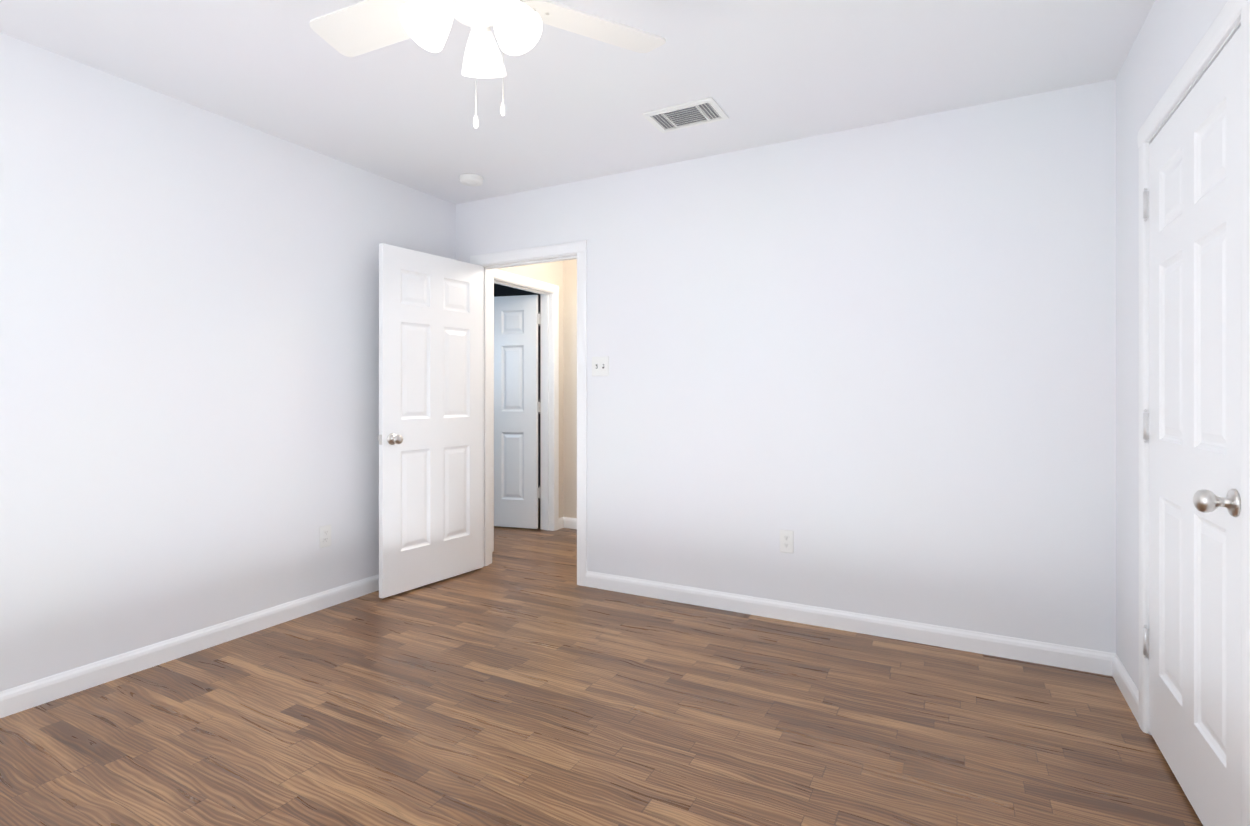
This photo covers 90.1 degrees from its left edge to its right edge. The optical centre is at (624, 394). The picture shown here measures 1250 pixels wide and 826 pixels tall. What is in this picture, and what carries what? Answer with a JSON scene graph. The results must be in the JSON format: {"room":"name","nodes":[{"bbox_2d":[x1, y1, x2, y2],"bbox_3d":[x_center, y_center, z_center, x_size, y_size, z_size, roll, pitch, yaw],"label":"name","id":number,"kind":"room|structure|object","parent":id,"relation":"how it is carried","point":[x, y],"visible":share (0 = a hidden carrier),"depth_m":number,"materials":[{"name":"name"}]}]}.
{"room":"empty bedroom","nodes":[
{"label":"empty bedroom","id":0,"kind":"room"},
{"bbox_2d":[0,32,562,691],"bbox_3d":[-1.753,-0.070,3.236,0.120,2.440,5.190,0,0,28],"label":"wall","id":1,"kind":"structure","parent":0,"point":[188,366],"depth_m":2.71,"materials":[{"name":"paint"}]},
{"bbox_2d":[0,574,378,717],"bbox_3d":[-2.002,1.105,2.627,0.014,0.090,3.640,0,0,28],"label":"baseboard","id":2,"kind":"structure","parent":1,"relation":"attached to","point":[20,698],"depth_m":2.68,"materials":[{"name":"white wood"}]},
{"bbox_2d":[319,524,330,547],"bbox_3d":[-1.613,0.765,3.360,0.009,0.115,0.070,0,0,28],"label":"electrical outlet","id":3,"kind":"object","parent":1,"relation":"attached to","point":[325,536],"visible":1,"depth_m":3.35,"materials":[{"name":"white plastic"}]},
{"bbox_2d":[494,295,539,528],"bbox_3d":[-1.100,0.148,5.389,0.767,1.980,0.184,0,0,16],"label":"door","id":4,"kind":"structure","parent":1,"relation":"in","point":[516,411],"depth_m":5.33,"materials":[{"name":"white paint"}]},
{"bbox_2d":[492,269,558,551],"bbox_3d":[-0.841,0.114,4.943,0.152,2.073,0.906,0,0,28],"label":"door frame","id":5,"kind":"structure","parent":1,"relation":"attached to","point":[546,410],"depth_m":5.26,"materials":[{"name":"white wood"}]},
{"bbox_2d":[559,517,563,528],"bbox_3d":[-0.549,1.105,5.348,0.014,0.090,0.090,0,0,28],"label":"baseboard","id":6,"kind":"structure","parent":1,"relation":"attached to","point":[561,522],"depth_m":5.34,"materials":[{"name":"white wood"}]},
{"bbox_2d":[494,284,539,487],"bbox_3d":[-1.325,-0.070,7.220,2.880,2.440,0.100,0,0,28],"label":"wall","id":7,"kind":"structure","parent":0,"point":[501,290],"depth_m":6.97,"materials":[{"name":"paint"}]},
{"bbox_2d":[563,259,576,517],"bbox_3d":[0.871,-0.070,4.709,3.120,2.440,0.120,0,0,28],"label":"wall","id":8,"kind":"structure","parent":0,"point":[569,388],"depth_m":5.36,"materials":[{"name":"beige paint"}]},
{"bbox_2d":[563,517,576,528],"bbox_3d":[0.786,1.105,4.678,3.000,0.090,0.014,0,0,28],"label":"baseboard","id":9,"kind":"structure","parent":8,"relation":"attached to","point":[570,523],"depth_m":5.34,"materials":[{"name":"white wood"}]},
{"bbox_2d":[0,0,1154,283],"bbox_3d":[-0.852,-1.340,3.543,7.780,0.100,6.940,0,0,28],"label":"ceiling","id":10,"kind":"structure","parent":0,"point":[760,72],"depth_m":2.50,"materials":[{"name":"paint"}]},
{"bbox_2d":[459,173,483,185],"bbox_3d":[-0.914,-1.270,3.712,0.142,0.041,0.142,0,0,28],"label":"smoke detector","id":11,"kind":"object","parent":10,"relation":"attached to","point":[468,179],"visible":1,"depth_m":3.67,"materials":[{"name":"white plastic"}]},
{"bbox_2d":[309,0,665,127],"bbox_3d":[-0.484,-1.002,1.724,0.949,0.577,1.006,0,0,28],"label":"ceiling fan light","id":12,"kind":"object","parent":10,"relation":"hanging from","point":[359,28],"visible":1,"depth_m":1.75,"materials":[{"name":"white"}]},
{"bbox_2d":[642,97,728,132],"bbox_3d":[0.280,-1.284,2.882,0.340,0.011,0.230,0,0,28],"label":"ceiling vent","id":13,"kind":"object","parent":10,"relation":"in","point":[689,114],"visible":1,"depth_m":2.87,"materials":[{"name":"white plastic"}]},
{"bbox_2d":[0,498,1202,825],"bbox_3d":[-0.852,1.190,3.543,7.780,0.080,6.940,0,0,28],"label":"floor","id":14,"kind":"structure","parent":0,"point":[522,678],"depth_m":2.15,"materials":[{"name":"laminate"}]},
{"bbox_2d":[456,79,1115,652],"bbox_3d":[0.456,-0.070,3.445,3.820,2.440,0.120,0,0,28],"label":"wall","id":15,"kind":"structure","parent":0,"point":[872,367],"depth_m":2.99,"materials":[{"name":"paint"}]},
{"bbox_2d":[378,243,482,598],"bbox_3d":[-1.153,0.148,3.798,0.184,1.980,0.765,0,0,34],"label":"door","id":16,"kind":"structure","parent":15,"relation":"in","point":[430,438],"depth_m":3.74,"materials":[{"name":"white paint"}]},
{"bbox_2d":[470,240,586,585],"bbox_3d":[-0.602,0.114,4.001,0.906,2.073,0.136,0,0,28],"label":"door frame","id":17,"kind":"structure","parent":15,"relation":"attached to","point":[579,248],"depth_m":3.87,"materials":[{"name":"white wood"}]},
{"bbox_2d":[592,356,608,375],"bbox_3d":[-0.149,-0.165,3.690,0.116,0.115,0.018,0,0,28],"label":"switch plate","id":18,"kind":"object","parent":15,"relation":"attached to","point":[600,366],"visible":1,"depth_m":3.69,"materials":[{"name":"white plastic"}]},
{"bbox_2d":[780,530,793,552],"bbox_3d":[0.823,0.750,3.176,0.070,0.115,0.009,0,0,28],"label":"electrical outlet","id":19,"kind":"object","parent":15,"relation":"attached to","point":[786,541],"visible":1,"depth_m":3.17,"materials":[{"name":"white plastic"}]},
{"bbox_2d":[586,571,1115,675],"bbox_3d":[0.886,1.105,3.139,2.535,0.090,0.014,0,0,28],"label":"baseboard","id":20,"kind":"structure","parent":15,"relation":"attached to","point":[1076,658],"depth_m":2.97,"materials":[{"name":"white wood"}]},
{"bbox_2d":[1116,0,1227,690],"bbox_3d":[1.746,-0.070,1.934,0.120,2.440,1.330,0,0,28],"label":"wall","id":21,"kind":"structure","parent":0,"point":[1131,97],"depth_m":2.31,"materials":[{"name":"paint"}]},
{"bbox_2d":[1112,655,1138,723],"bbox_3d":[1.896,1.105,2.356,0.014,0.090,0.416,0,0,28],"label":"baseboard","id":22,"kind":"structure","parent":21,"relation":"attached to","point":[1126,684],"depth_m":2.34,"materials":[{"name":"white wood"}]},
{"bbox_2d":[1143,26,1240,825],"bbox_3d":[1.565,0.148,1.764,0.110,1.980,0.815,0,0,28],"label":"closet door","id":23,"kind":"structure","parent":21,"relation":"in","point":[1192,419],"depth_m":1.69,"materials":[{"name":"white paint"}]},
{"bbox_2d":[1137,0,1249,825],"bbox_3d":[1.633,0.140,1.722,0.120,2.020,0.850,0,0,28],"label":"door frame","id":24,"kind":"structure","parent":21,"relation":"attached to","point":[1223,45],"depth_m":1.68,"materials":[{"name":"white wood"}]}
]}

